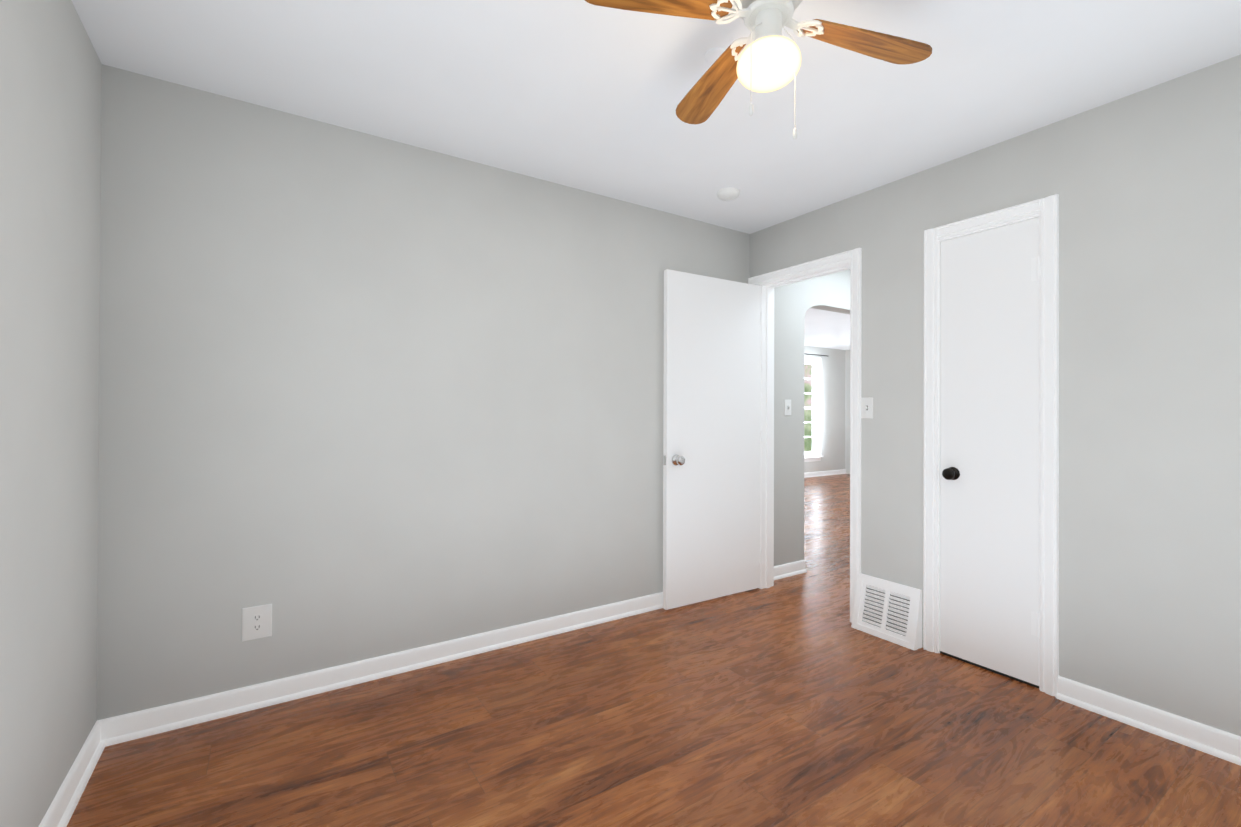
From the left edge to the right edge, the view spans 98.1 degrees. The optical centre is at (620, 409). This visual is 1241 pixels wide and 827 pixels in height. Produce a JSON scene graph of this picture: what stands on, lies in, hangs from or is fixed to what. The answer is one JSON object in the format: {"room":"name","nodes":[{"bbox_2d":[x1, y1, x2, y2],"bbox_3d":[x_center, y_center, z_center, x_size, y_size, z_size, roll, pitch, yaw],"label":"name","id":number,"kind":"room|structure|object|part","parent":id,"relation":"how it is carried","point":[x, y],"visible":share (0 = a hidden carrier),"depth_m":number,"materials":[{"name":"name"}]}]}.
{"room":"empty bedroom","nodes":[
{"label":"empty bedroom","id":0,"kind":"room"},
{"bbox_2d":[0,0,101,826],"bbox_3d":[-0.981,-0.024,0.473,0.125,2.420,3.610,0,0,-33],"label":"wall","id":1,"kind":"structure","parent":0,"point":[50,133],"depth_m":1.46,"materials":[{"name":"paint"}]},
{"bbox_2d":[39,721,104,826],"bbox_3d":[-0.921,1.142,0.509,0.027,0.088,3.360,0,0,-33],"label":"baseboard","id":2,"kind":"structure","parent":1,"relation":"attached to","point":[62,807],"depth_m":1.65,"materials":[{"name":"white wood"}]},
{"bbox_2d":[97,64,849,719],"bbox_3d":[2.292,0.005,4.709,10.250,2.420,0.125,0,0,-33],"label":"wall","id":3,"kind":"structure","parent":0,"point":[363,396],"depth_m":2.37,"materials":[{"name":"paint"}]},
{"bbox_2d":[242,604,271,640],"bbox_3d":[-1.460,0.854,2.162,0.100,0.132,0.007,0,0,-33],"label":"electrical outlet","id":4,"kind":"object","parent":3,"relation":"attached to","point":[256,622],"visible":1,"depth_m":2.16,"materials":[{"name":"white plastic"}]},
{"bbox_2d":[97,592,662,746],"bbox_3d":[-0.486,1.153,2.790,3.260,0.088,0.027,0,0,-33],"label":"baseboard","id":5,"kind":"structure","parent":3,"relation":"attached to","point":[144,723],"depth_m":2.33,"materials":[{"name":"white wood"}]},
{"bbox_2d":[784,400,790,414],"bbox_3d":[1.225,-0.017,3.921,0.072,0.116,0.019,0,0,-33],"label":"hall light switch","id":6,"kind":"object","parent":3,"relation":"attached to","point":[787,407],"visible":1,"depth_m":3.92,"materials":[{"name":"white plastic"}]},
{"bbox_2d":[774,560,806,579],"bbox_3d":[1.190,1.164,3.891,0.460,0.088,0.027,0,0,-33],"label":"baseboard","id":7,"kind":"structure","parent":3,"relation":"attached to","point":[789,569],"depth_m":3.92,"materials":[{"name":"white wood"}]},
{"bbox_2d":[67,474,1240,826],"bbox_3d":[2.196,1.245,4.844,10.450,0.060,7.600,0,0,-33],"label":"floor","id":8,"kind":"structure","parent":0,"point":[793,702],"depth_m":1.91,"materials":[{"name":"laminate"}]},
{"bbox_2d":[71,0,1240,349],"bbox_3d":[2.205,-1.245,4.854,10.450,0.080,7.600,0,0,-33],"label":"ceiling","id":9,"kind":"structure","parent":0,"point":[581,94],"depth_m":1.99,"materials":[{"name":"paint"}]},
{"bbox_2d":[717,187,739,200],"bbox_3d":[0.602,-1.199,3.005,0.124,0.038,0.124,0,0,-33],"label":"smoke detector","id":10,"kind":"object","parent":9,"relation":"attached to","point":[728,194],"visible":1,"depth_m":2.97,"materials":[{"name":"white plastic"}]},
{"bbox_2d":[585,0,931,138],"bbox_3d":[0.400,-0.974,1.454,0.792,0.503,0.768,0,0,28],"label":"fan","id":11,"kind":"object","parent":9,"relation":"hanging from","point":[768,59],"visible":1,"depth_m":1.46,"materials":[{"name":"brown wood"}]},
{"bbox_3d":[0.400,-0.926,1.453,0.169,0.096,0.169,0,0,-33],"label":"globe","id":12,"kind":"part","parent":11,"relation":"part of"},
{"bbox_3d":[0.400,-0.874,1.416,0.140,0.307,0.052,0,0,-33],"label":"pull chain","id":13,"kind":"part","parent":11,"relation":"part of","materials":[{"name":"white metal"}]},
{"bbox_2d":[804,346,844,472],"bbox_3d":[1.248,0.018,8.546,7.720,2.420,0.125,0,0,-33],"label":"wall","id":14,"kind":"structure","parent":0,"point":[833,408],"depth_m":10.31,"materials":[{"name":"paint"}]},
{"bbox_2d":[804,356,823,461],"bbox_3d":[3.342,-0.014,9.895,1.028,1.939,0.170,0,0,-33],"label":"window","id":15,"kind":"structure","parent":14,"relation":"in","point":[815,362],"depth_m":10.09,"materials":[{"name":"white"}]},
{"bbox_3d":[3.329,-0.039,9.914,0.680,1.620,0.004,0,0,-33],"label":"glass","id":16,"kind":"part","parent":15,"relation":"part of","materials":[{"name":"clear glass"}]},
{"bbox_2d":[804,469,845,477],"bbox_3d":[1.286,1.184,8.478,7.480,0.088,0.027,0,0,-33],"label":"baseboard","id":17,"kind":"structure","parent":14,"relation":"attached to","point":[823,473],"depth_m":10.17,"materials":[{"name":"white wood"}]},
{"bbox_2d":[845,350,849,473],"bbox_3d":[5.464,0.035,9.055,0.125,2.420,3.655,0,0,-33],"label":"wall","id":18,"kind":"structure","parent":0,"point":[847,410],"depth_m":10.51,"materials":[{"name":"paint"}]},
{"bbox_2d":[750,55,1240,735],"bbox_3d":[1.899,-0.007,2.291,0.125,2.420,3.485,0,0,-33],"label":"wall","id":19,"kind":"structure","parent":0,"point":[1146,185],"depth_m":2.09,"materials":[{"name":"paint"}]},
{"bbox_2d":[759,262,849,588],"bbox_3d":[1.182,0.173,3.380,0.125,2.065,0.700,0,0,-33],"label":"door frame","id":20,"kind":"structure","parent":19,"relation":"attached to","point":[763,430],"depth_m":3.64,"materials":[{"name":"white wood"}]},
{"bbox_2d":[663,269,761,609],"bbox_3d":[0.604,0.178,3.418,0.793,2.028,0.129,0,0,-33],"label":"entry door","id":21,"kind":"structure","parent":20,"relation":"attached to","point":[712,452],"depth_m":3.38,"materials":[{"name":"white wood"}]},
{"bbox_3d":[0.317,0.302,3.228,0.104,0.066,0.129,0,0,-33],"label":"knob","id":22,"kind":"part","parent":21,"relation":"part of","materials":[{"name":"silver metal"}]},
{"bbox_3d":[0.944,0.186,3.614,0.011,1.690,0.011,0,0,-33],"label":"entry door hinge","id":23,"kind":"part","parent":21,"relation":"part of","materials":[{"name":"white metal"}]},
{"bbox_2d":[748,247,861,622],"bbox_3d":[1.111,0.149,3.357,0.018,2.113,0.835,0,0,-33],"label":"trim","id":24,"kind":"structure","parent":19,"relation":"attached to","point":[853,257],"depth_m":3.04,"materials":[{"name":"white wood"}]},
{"bbox_2d":[861,397,872,417],"bbox_3d":[1.361,-0.011,2.978,0.019,0.116,0.072,0,0,-33],"label":"light switch","id":25,"kind":"object","parent":19,"relation":"attached to","point":[867,407],"visible":1,"depth_m":2.98,"materials":[{"name":"white plastic"}]},
{"bbox_2d":[851,573,921,650],"bbox_3d":[1.406,1.058,2.854,0.087,0.293,0.345,0,0,-33],"label":"wall vent","id":26,"kind":"object","parent":19,"relation":"in","point":[892,616],"visible":1,"depth_m":2.84,"materials":[{"name":"white metal"}]},
{"bbox_2d":[940,218,1038,685],"bbox_3d":[1.685,0.179,2.486,0.094,2.024,0.406,0,0,-33],"label":"closet door","id":27,"kind":"structure","parent":19,"relation":"in","point":[989,548],"depth_m":2.48,"materials":[{"name":"white wood"}]},
{"bbox_3d":[1.590,0.309,2.597,0.059,0.063,0.063,0,0,-33],"label":"knob","id":28,"kind":"part","parent":27,"relation":"part of","materials":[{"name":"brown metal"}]},
{"bbox_2d":[923,194,1058,696],"bbox_3d":[1.727,0.174,2.514,0.085,2.060,0.452,0,0,-33],"label":"door frame","id":29,"kind":"structure","parent":19,"relation":"attached to","point":[939,348],"depth_m":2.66,"materials":[{"name":"white wood"}]},
{"bbox_2d":[1056,676,1240,765],"bbox_3d":[2.273,1.158,1.571,0.027,0.088,1.625,0,0,-33],"label":"baseboard","id":30,"kind":"structure","parent":19,"relation":"attached to","point":[1216,742],"depth_m":2.00,"materials":[{"name":"white wood"}]},
{"label":"outside","id":31,"kind":"structure","parent":0,"visible":0},
{"bbox_2d":[804,364,811,450],"bbox_3d":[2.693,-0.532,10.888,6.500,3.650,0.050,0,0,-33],"label":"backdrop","id":32,"kind":"structure","parent":31,"point":[807,387],"depth_m":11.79,"materials":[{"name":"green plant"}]}
]}

